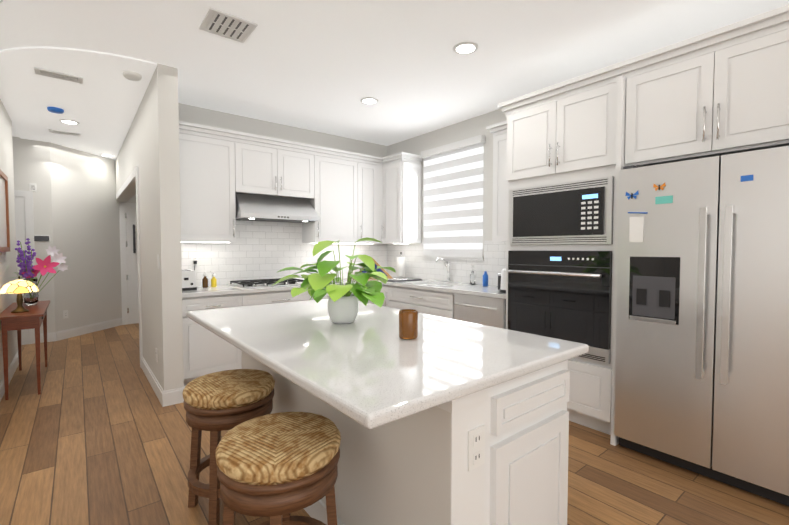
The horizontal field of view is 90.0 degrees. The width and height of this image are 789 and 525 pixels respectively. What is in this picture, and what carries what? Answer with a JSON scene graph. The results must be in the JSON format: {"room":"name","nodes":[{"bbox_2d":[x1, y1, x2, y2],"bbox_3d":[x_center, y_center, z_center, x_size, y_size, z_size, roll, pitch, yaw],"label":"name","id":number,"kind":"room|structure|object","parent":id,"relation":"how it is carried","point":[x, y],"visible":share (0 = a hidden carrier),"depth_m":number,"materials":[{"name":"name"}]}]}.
{"room":"kitchen","nodes":[
{"label":"kitchen","id":0,"kind":"room"},
{"bbox_2d":[0,99,17,381],"bbox_3d":[-4.008,-0.193,2.785,1.620,2.850,3.650,-2,3,-39],"label":"wall","id":1,"kind":"structure","parent":0,"point":[8,265],"depth_m":4.24,"materials":[{"name":"white paint"}]},
{"bbox_2d":[0,170,9,251],"bbox_3d":[-3.704,-0.481,3.714,0.030,0.760,0.830,-2,3,-39],"label":"wall art","id":2,"kind":"object","parent":1,"relation":"attached to","point":[4,226],"visible":1,"depth_m":3.89,"materials":[{"name":"brown wood"}]},
{"bbox_2d":[0,352,18,400],"bbox_3d":[-3.376,1.148,3.353,0.014,0.130,3.665,-2,3,-39],"label":"baseboard","id":3,"kind":"structure","parent":1,"relation":"attached to","point":[13,366],"depth_m":3.93,"materials":[{"name":"white wood"}]},
{"bbox_2d":[12,136,55,333],"bbox_3d":[-5.666,-0.275,5.095,1.900,2.850,0.150,-2,3,-39],"label":"wall","id":4,"kind":"structure","parent":0,"point":[31,161],"depth_m":5.53,"materials":[{"name":"white paint"}]},
{"bbox_2d":[14,190,34,343],"bbox_3d":[-5.412,0.085,5.175,1.030,2.125,0.062,-2,3,-39],"label":"hall door","id":5,"kind":"structure","parent":4,"relation":"in","point":[24,219],"depth_m":5.43,"materials":[{"name":"white wood"}]},
{"bbox_2d":[29,183,36,191],"bbox_3d":[-5.022,-1.044,5.481,0.075,0.120,0.014,-2,3,-39],"label":"wall switch","id":6,"kind":"object","parent":4,"relation":"attached to","point":[33,187],"visible":1,"depth_m":5.48,"materials":[{"name":"white plastic"}]},
{"bbox_2d":[21,332,55,344],"bbox_3d":[-5.622,1.087,5.073,1.920,0.130,0.014,-2,3,-39],"label":"baseboard","id":7,"kind":"structure","parent":4,"relation":"attached to","point":[51,336],"depth_m":5.58,"materials":[{"name":"white wood"}]},
{"bbox_2d":[34,235,49,241],"bbox_3d":[-4.969,-0.336,5.551,0.190,0.100,0.012,-2,3,-39],"label":"thermostat","id":8,"kind":"object","parent":4,"relation":"attached to","point":[41,238],"visible":1,"depth_m":5.55,"materials":[{"name":"white plastic"}]},
{"bbox_2d":[50,142,121,331],"bbox_3d":[-4.890,-0.315,6.238,0.150,2.850,1.202,0,2,6],"label":"wall","id":9,"kind":"structure","parent":0,"point":[86,234],"depth_m":6.15,"materials":[{"name":"white paint"}]},
{"bbox_2d":[63,310,67,318],"bbox_3d":[-4.858,0.765,5.829,0.008,0.120,0.075,0,2,6],"label":"outlet","id":10,"kind":"object","parent":9,"relation":"attached to","point":[65,313],"visible":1,"depth_m":5.82,"materials":[{"name":"white plastic"}]},
{"bbox_2d":[56,318,121,340],"bbox_3d":[-4.807,1.044,6.277,0.014,0.130,1.202,0,2,6],"label":"baseboard","id":11,"kind":"structure","parent":9,"relation":"attached to","point":[76,331],"depth_m":6.18,"materials":[{"name":"white wood"}]},
{"bbox_2d":[119,194,135,323],"bbox_3d":[-4.156,-0.357,7.403,1.650,2.850,0.150,-2,3,-39],"label":"wall","id":12,"kind":"structure","parent":0,"point":[132,199],"depth_m":6.88,"materials":[{"name":"white paint"}]},
{"bbox_2d":[119,202,138,324],"bbox_3d":[-4.345,0.016,7.126,0.980,2.125,0.062,-2,3,-39],"label":"hall door","id":13,"kind":"structure","parent":12,"relation":"in","point":[129,261],"depth_m":6.91,"materials":[{"name":"white wood"}]},
{"bbox_2d":[115,63,183,390],"bbox_3d":[-3.305,-0.275,5.091,0.150,2.850,4.520,-2,3,-39],"label":"wall","id":14,"kind":"structure","parent":0,"point":[149,148],"depth_m":3.39,"materials":[{"name":"white paint"}]},
{"bbox_2d":[116,166,142,366],"bbox_3d":[-3.649,0.021,5.512,0.171,2.230,2.850,-2,3,-39],"label":"trim","id":15,"kind":"structure","parent":14,"relation":"attached to","point":[134,174],"depth_m":4.38,"materials":[{"name":"white"}]},
{"bbox_2d":[157,254,159,268],"bbox_3d":[-2.025,-0.009,3.383,0.008,0.120,0.075,-2,3,-39],"label":"light switch","id":16,"kind":"object","parent":14,"relation":"attached to","point":[158,258],"visible":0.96,"depth_m":3.37,"materials":[{"name":"white plastic"}]},
{"bbox_2d":[141,356,184,406],"bbox_3d":[-2.341,1.127,3.942,0.180,0.130,1.475,-2,3,-39],"label":"baseboard","id":17,"kind":"structure","parent":14,"relation":"attached to","point":[170,397],"depth_m":3.40,"materials":[{"name":"white wood"}]},
{"bbox_2d":[178,103,386,156],"bbox_3d":[-1.291,-0.273,5.038,2.920,2.850,0.150,-2,3,-39],"label":"wall","id":18,"kind":"structure","parent":0,"point":[208,117],"depth_m":4.76,"materials":[{"name":"white paint"}]},
{"bbox_2d":[179,128,238,242],"bbox_3d":[-2.024,-0.760,4.098,0.618,1.091,0.343,-2,3,-39],"label":"upper cabinet","id":19,"kind":"object","parent":18,"relation":"attached to","point":[209,169],"depth_m":3.99,"materials":[{"name":"white wood"}]},
{"bbox_2d":[235,136,314,199],"bbox_3d":[-1.425,-1.042,4.571,0.920,0.561,0.343,-2,3,-39],"label":"upper cabinet","id":20,"kind":"object","parent":18,"relation":"attached to","point":[275,170],"depth_m":4.42,"materials":[{"name":"white wood"}]},
{"bbox_2d":[235,193,319,222],"bbox_3d":[-1.379,-0.618,4.528,0.900,0.280,0.491,-2,3,-39],"label":"steel range hood","id":21,"kind":"object","parent":20,"relation":"attached to","point":[266,208],"visible":0.94,"depth_m":4.39,"materials":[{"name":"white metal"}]},
{"bbox_2d":[181,220,384,286],"bbox_3d":[-1.240,-0.271,4.976,2.917,1.010,0.009,-2,3,-39],"label":"tile backsplash","id":22,"kind":"structure","parent":18,"relation":"attached to","point":[256,250],"depth_m":4.72,"materials":[{"name":"white tile"}]},
{"bbox_2d":[191,255,198,265],"bbox_3d":[-2.146,-0.019,4.242,0.075,0.120,0.008,-2,3,-39],"label":"outlet","id":23,"kind":"object","parent":22,"relation":"attached to","point":[194,257],"visible":1,"depth_m":4.24,"materials":[{"name":"white plastic"}]},
{"bbox_2d":[302,152,362,243],"bbox_3d":[-0.802,-0.795,5.082,0.680,1.091,0.343,-2,3,-39],"label":"upper cabinet","id":24,"kind":"object","parent":18,"relation":"attached to","point":[352,197],"depth_m":4.94,"materials":[{"name":"white wood"}]},
{"bbox_2d":[363,160,374,243],"bbox_3d":[-0.488,-0.804,5.335,0.368,1.091,0.343,-2,3,-39],"label":"upper cabinet","id":25,"kind":"object","parent":18,"relation":"attached to","point":[368,165],"depth_m":5.24,"materials":[{"name":"white wood"}]},
{"bbox_2d":[0,323,788,524],"bbox_3d":[-1.748,1.288,1.929,8.200,0.050,13.000,-2,3,-39],"label":"floor","id":26,"kind":"structure","parent":0,"point":[94,432],"depth_m":2.42,"materials":[{"name":"brown wood"}]},
{"bbox_2d":[0,300,49,399],"bbox_3d":[-3.666,0.822,3.945,0.307,0.740,1.210,-2,3,-39],"label":"console table","id":27,"kind":"object","parent":26,"relation":"on","point":[35,316],"visible":1,"depth_m":3.57,"materials":[{"name":"brown wood"}]},
{"bbox_2d":[0,276,38,312],"bbox_3d":[-3.485,0.295,3.668,0.270,0.330,0.270,-2,3,-39],"label":"table lamp","id":28,"kind":"object","parent":27,"relation":"on","point":[19,287],"visible":1,"depth_m":3.62,"materials":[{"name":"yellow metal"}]},
{"bbox_2d":[12,238,67,304],"bbox_3d":[-3.718,0.097,4.125,0.484,0.695,0.477,-2,3,-39],"label":"flower vase","id":29,"kind":"object","parent":27,"relation":"on","point":[28,271],"visible":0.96,"depth_m":4.07,"materials":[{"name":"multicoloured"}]},
{"bbox_2d":[182,292,245,385],"bbox_3d":[-1.954,0.748,4.040,0.588,0.880,0.623,-2,3,-39],"label":"base cabinet","id":30,"kind":"object","parent":26,"relation":"on","point":[205,351],"depth_m":3.76,"materials":[{"name":"white wood"}]},
{"bbox_2d":[182,276,395,299],"bbox_3d":[-1.041,0.263,4.746,2.916,0.040,0.643,-2,3,-39],"label":"countertop","id":31,"kind":"structure","parent":30,"relation":"on","point":[221,290],"depth_m":3.97,"materials":[{"name":"white stone"}]},
{"bbox_2d":[182,270,196,290],"bbox_3d":[-2.126,0.173,3.969,0.190,0.192,0.300,-2,3,-39],"label":"toaster","id":32,"kind":"object","parent":31,"relation":"on","point":[188,279],"visible":0.69,"depth_m":3.88,"materials":[{"name":"white metal"}]},
{"bbox_2d":[202,270,207,287],"bbox_3d":[-1.996,0.173,4.157,0.058,0.180,0.055,-2,3,-39],"label":"oil bottle","id":33,"kind":"object","parent":31,"relation":"on","point":[204,282],"visible":1,"depth_m":4.14,"materials":[{"name":"brown glass"}]},
{"bbox_2d":[210,271,216,286],"bbox_3d":[-1.939,0.175,4.229,0.058,0.170,0.055,-2,3,-39],"label":"soap bottle","id":34,"kind":"object","parent":31,"relation":"on","point":[213,281],"visible":1,"depth_m":4.21,"materials":[{"name":"yellow plastic"}]},
{"bbox_2d":[227,278,303,288],"bbox_3d":[-1.423,0.228,4.454,0.760,0.050,0.500,-2,3,-39],"label":"gas cooktop","id":35,"kind":"object","parent":31,"relation":"in","point":[245,284],"visible":0.96,"depth_m":4.34,"materials":[{"name":"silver metal"}]},
{"bbox_2d":[352,258,391,278],"bbox_3d":[-0.299,0.078,5.408,0.560,0.280,0.074,0,2,-1],"label":"book","id":36,"kind":"object","parent":31,"relation":"on","point":[382,270],"visible":0.17,"depth_m":5.38,"materials":[{"name":"multicoloured paper"}]},
{"bbox_2d":[396,252,405,277],"bbox_3d":[0.089,0.038,5.423,0.148,0.360,0.150,-2,3,-39],"label":"towel stand","id":37,"kind":"object","parent":31,"relation":"on","point":[400,267],"visible":0.9,"depth_m":5.37,"materials":[{"name":"white metal"}]},
{"bbox_2d":[182,369,274,524],"bbox_3d":[-0.840,0.928,2.032,0.436,0.664,0.436,-2,3,-45],"label":"bar stool","id":38,"kind":"object","parent":26,"relation":"on","point":[216,404],"visible":0.75,"depth_m":1.87,"materials":[{"name":"brown wood"}]},
{"bbox_2d":[215,412,340,524],"bbox_3d":[-0.415,0.948,1.450,0.436,0.664,0.436,1,2,34],"label":"bar stool","id":39,"kind":"object","parent":26,"relation":"on","point":[278,468],"visible":1,"depth_m":1.31,"materials":[{"name":"brown wood"}]},
{"bbox_2d":[246,288,313,305],"bbox_3d":[-1.421,0.733,4.469,0.900,0.880,0.623,-2,3,-39],"label":"base cabinet","id":40,"kind":"object","parent":26,"relation":"on","point":[252,298],"depth_m":4.16,"materials":[{"name":"white wood"}]},
{"bbox_2d":[380,284,389,306],"bbox_3d":[0.097,0.710,5.126,0.688,0.880,0.310,-2,3,-39],"label":"base cabinet","id":41,"kind":"object","parent":26,"relation":"on","point":[385,289],"depth_m":4.89,"materials":[{"name":"white wood"}]},
{"bbox_2d":[186,299,588,524],"bbox_3d":[-0.264,0.795,2.158,1.160,0.920,2.080,-2,3,-39],"label":"kitchen island","id":42,"kind":"object","parent":26,"relation":"on","point":[438,420],"visible":0.85,"depth_m":1.46,"materials":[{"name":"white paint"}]},
{"bbox_2d":[186,299,588,428],"bbox_3d":[-0.264,0.355,2.142,1.160,0.040,2.080,-2,3,-39],"label":"island countertop","id":43,"kind":"structure","parent":42,"relation":"on","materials":[{"name":"stone"}]},
{"bbox_2d":[272,237,395,323],"bbox_3d":[-0.286,0.097,2.198,0.740,0.471,0.783,-2,3,-39],"label":"potted plant","id":44,"kind":"object","parent":43,"relation":"on","point":[342,303],"visible":1,"depth_m":2.11,"materials":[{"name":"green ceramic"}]},
{"bbox_2d":[399,309,417,339],"bbox_3d":[0.064,0.283,1.813,0.088,0.126,0.088,-2,3,-39],"label":"candle jar","id":45,"kind":"object","parent":43,"relation":"on","point":[408,324],"visible":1,"depth_m":1.78,"materials":[{"name":"brown glass"}]},
{"bbox_2d":[390,288,457,318],"bbox_3d":[0.498,0.726,4.672,0.633,0.880,1.140,-2,3,-39],"label":"base cabinet","id":46,"kind":"object","parent":26,"relation":"on","point":[441,304],"depth_m":4.37,"materials":[{"name":"white wood"}]},
{"bbox_2d":[378,280,505,298],"bbox_3d":[0.658,0.274,4.441,0.653,0.040,1.965,-2,3,-39],"label":"countertop","id":47,"kind":"structure","parent":46,"relation":"on","point":[430,285],"depth_m":4.27,"materials":[{"name":"white stone"}]},
{"bbox_2d":[388,277,422,281],"bbox_3d":[0.106,0.219,5.058,0.460,0.023,0.260,-2,3,-39],"label":"drying rack","id":48,"kind":"object","parent":47,"relation":"on","point":[402,279],"visible":0.88,"depth_m":4.96,"materials":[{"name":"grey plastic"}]},
{"bbox_2d":[435,257,450,281],"bbox_3d":[0.567,0.083,4.813,0.248,0.312,0.124,-2,3,-39],"label":"chrome faucet","id":49,"kind":"object","parent":47,"relation":"on","point":[448,279],"visible":1,"depth_m":4.83,"materials":[{"name":"silver metal"}]},
{"bbox_2d":[470,266,474,284],"bbox_3d":[0.894,0.145,4.508,0.060,0.210,0.058,-2,3,-39],"label":"soap dispenser","id":50,"kind":"object","parent":47,"relation":"on","point":[472,278],"visible":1,"depth_m":4.49,"materials":[{"name":"clear glass"}]},
{"bbox_2d":[454,293,505,328],"bbox_3d":[0.900,0.747,3.879,0.376,0.855,0.590,-2,3,-39],"label":"stainless steel dishwasher","id":51,"kind":"object","parent":47,"relation":"in","point":[487,311],"visible":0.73,"depth_m":3.75,"materials":[{"name":"grey metal"}]},
{"bbox_2d":[483,271,487,285],"bbox_3d":[0.993,0.177,4.306,0.060,0.160,0.058,-2,3,-39],"label":"dish soap","id":52,"kind":"object","parent":47,"relation":"on","point":[485,278],"visible":1,"depth_m":4.28,"materials":[{"name":"blue plastic"}]},
{"bbox_2d":[498,273,500,289],"bbox_3d":[1.090,0.185,3.948,0.114,0.170,0.114,-2,3,-39],"label":"canister","id":53,"kind":"object","parent":47,"relation":"on","point":[499,280],"visible":0.21,"depth_m":3.92,"materials":[{"name":"silver plastic"}]},
{"bbox_2d":[499,269,505,292],"bbox_3d":[1.070,0.167,3.685,0.156,0.225,0.177,-2,3,-39],"label":"electric kettle","id":54,"kind":"object","parent":47,"relation":"on","point":[502,289],"visible":0.33,"depth_m":3.66,"materials":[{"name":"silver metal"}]},
{"bbox_2d":[538,188,618,347],"bbox_3d":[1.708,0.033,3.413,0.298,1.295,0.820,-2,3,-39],"label":"base cabinet","id":55,"kind":"object","parent":26,"relation":"on","point":[613,247],"depth_m":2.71,"materials":[{"name":"white wood"}]},
{"bbox_2d":[567,348,618,443],"bbox_3d":[1.523,0.950,3.296,0.773,0.530,0.900,-2,3,-39],"label":"base cabinet","id":56,"kind":"object","parent":26,"relation":"on","point":[591,404],"depth_m":2.83,"materials":[{"name":"white wood"}]},
{"bbox_2d":[508,251,611,363],"bbox_3d":[1.371,0.297,3.150,0.507,0.781,0.816,-2,3,-39],"label":"wall oven","id":57,"kind":"object","parent":56,"relation":"in","point":[564,295],"visible":0.83,"depth_m":2.95,"materials":[{"name":"black glass"}]},
{"bbox_2d":[614,146,788,505],"bbox_3d":[2.039,0.314,2.473,0.877,1.860,0.917,-2,3,-39],"label":"refrigerator","id":58,"kind":"object","parent":26,"relation":"on","point":[702,355],"visible":1,"depth_m":2.20,"materials":[{"name":"grey metal"}]},
{"bbox_2d":[0,0,788,159],"bbox_3d":[-1.748,-1.602,1.827,8.200,0.065,13.000,-2,3,-39],"label":"ceiling","id":59,"kind":"structure","parent":0,"point":[324,66],"depth_m":3.09,"materials":[{"name":"white paint"}]},
{"bbox_2d":[47,107,63,113],"bbox_3d":[-3.650,-1.636,4.250,0.140,0.038,0.140,-2,3,-39],"label":"detector","id":60,"kind":"object","parent":59,"relation":"attached to","point":[56,110],"visible":1,"depth_m":4.22,"materials":[{"name":"blue plastic"}]},
{"bbox_2d":[34,67,82,83],"bbox_3d":[-2.907,-1.620,3.424,0.320,0.012,0.150,-2,3,-39],"label":"ceiling vent","id":61,"kind":"object","parent":59,"relation":"in","point":[57,75],"visible":0.98,"depth_m":3.41,"materials":[{"name":"white metal"}]},
{"bbox_2d":[48,129,80,136],"bbox_3d":[-4.275,-1.680,5.120,0.320,0.012,0.140,-2,3,-39],"label":"ceiling vent","id":62,"kind":"object","parent":59,"relation":"in","point":[64,132],"visible":1,"depth_m":5.11,"materials":[{"name":"white metal"}]},
{"bbox_2d":[59,119,79,124],"bbox_3d":[-3.859,-1.666,4.684,0.190,0.010,0.190,-2,3,-39],"label":"recessed light","id":63,"kind":"object","parent":59,"relation":"in","point":[66,121],"visible":0.98,"depth_m":4.68,"materials":[{"name":"white plastic"}]},
{"bbox_2d":[100,154,113,156],"bbox_3d":[-4.638,-1.726,6.367,0.190,0.010,0.190,-2,3,-39],"label":"recessed light","id":64,"kind":"object","parent":59,"relation":"in","point":[107,155],"visible":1,"depth_m":6.36,"materials":[{"name":"white"}]},
{"bbox_2d":[123,71,141,80],"bbox_3d":[-2.262,-1.606,3.405,0.140,0.038,0.140,-2,3,-39],"label":"smoke detector","id":65,"kind":"object","parent":59,"relation":"attached to","point":[132,75],"visible":1,"depth_m":3.37,"materials":[{"name":"white plastic"}]},
{"bbox_2d":[199,7,257,42],"bbox_3d":[-1.136,-1.609,2.693,0.300,0.012,0.300,-2,3,-39],"label":"ceiling vent","id":66,"kind":"object","parent":59,"relation":"in","point":[226,25],"visible":1,"depth_m":2.67,"materials":[{"name":"white metal"}]},
{"bbox_2d":[360,97,378,104],"bbox_3d":[-0.257,-1.659,4.056,0.190,0.010,0.190,-2,3,-39],"label":"recessed light","id":67,"kind":"object","parent":59,"relation":"in","point":[369,100],"visible":1,"depth_m":4.04,"materials":[{"name":"white plastic"}]},
{"bbox_2d":[453,41,477,54],"bbox_3d":[0.538,-1.621,2.989,0.190,0.010,0.190,-2,3,-39],"label":"recessed light","id":68,"kind":"object","parent":59,"relation":"in","point":[465,48],"visible":1,"depth_m":2.98,"materials":[{"name":"white"}]},
{"bbox_2d":[387,109,506,260],"bbox_3d":[2.539,-0.191,2.732,0.150,2.850,8.550,-2,3,-39],"label":"wall","id":69,"kind":"structure","parent":0,"point":[463,130],"depth_m":4.59,"materials":[{"name":"white paint"}]},
{"bbox_2d":[383,156,421,243],"bbox_3d":[0.093,-0.804,5.336,0.343,1.091,0.435,-2,3,-39],"label":"upper cabinet","id":70,"kind":"object","parent":69,"relation":"attached to","point":[402,176],"depth_m":5.18,"materials":[{"name":"white wood"}]},
{"bbox_2d":[385,241,505,285],"bbox_3d":[0.716,-0.012,4.873,0.011,0.500,2.580,-2,3,-39],"label":"tile backsplash","id":71,"kind":"structure","parent":69,"relation":"attached to","point":[494,262],"depth_m":4.96,"materials":[{"name":"white tile"}]},
{"bbox_2d":[423,257,483,259],"bbox_3d":[0.746,-0.700,4.886,0.140,1.324,1.000,-2,3,-39],"label":"kitchen window","id":72,"kind":"structure","parent":69,"relation":"in","point":[454,258],"depth_m":4.80,"materials":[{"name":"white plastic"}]},
{"bbox_2d":[421,135,485,257],"bbox_3d":[0.684,-0.751,4.834,0.073,1.380,1.000,-2,3,-39],"label":"window shade","id":73,"kind":"object","parent":69,"relation":"attached to","point":[453,199],"visible":1,"depth_m":4.79,"materials":[{"name":"fabric"}]},
{"bbox_2d":[491,128,506,241],"bbox_3d":[1.253,-0.753,3.898,0.343,1.091,0.430,-2,3,-39],"label":"upper cabinet","id":74,"kind":"object","parent":69,"relation":"attached to","point":[499,218],"depth_m":3.89,"materials":[{"name":"white wood"}]},
{"bbox_2d":[506,72,621,191],"bbox_3d":[1.523,-0.941,3.229,0.773,0.666,0.876,-2,3,-39],"label":"upper cabinet","id":75,"kind":"object","parent":69,"relation":"attached to","point":[571,134],"depth_m":2.92,"materials":[{"name":"white wood"}]},
{"bbox_2d":[509,176,613,244],"bbox_3d":[1.382,-0.373,3.136,0.438,0.461,0.816,-2,3,-39],"label":"built-in microwave","id":76,"kind":"object","parent":75,"relation":"in","point":[580,212],"visible":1,"depth_m":2.94,"materials":[{"name":"grey metal"}]},
{"bbox_2d":[622,16,788,169],"bbox_3d":[2.117,-0.940,2.491,0.773,0.616,0.933,-2,3,-39],"label":"upper cabinet","id":77,"kind":"object","parent":69,"relation":"attached to","point":[724,90],"depth_m":2.26,"materials":[{"name":"white wood"}]}
]}

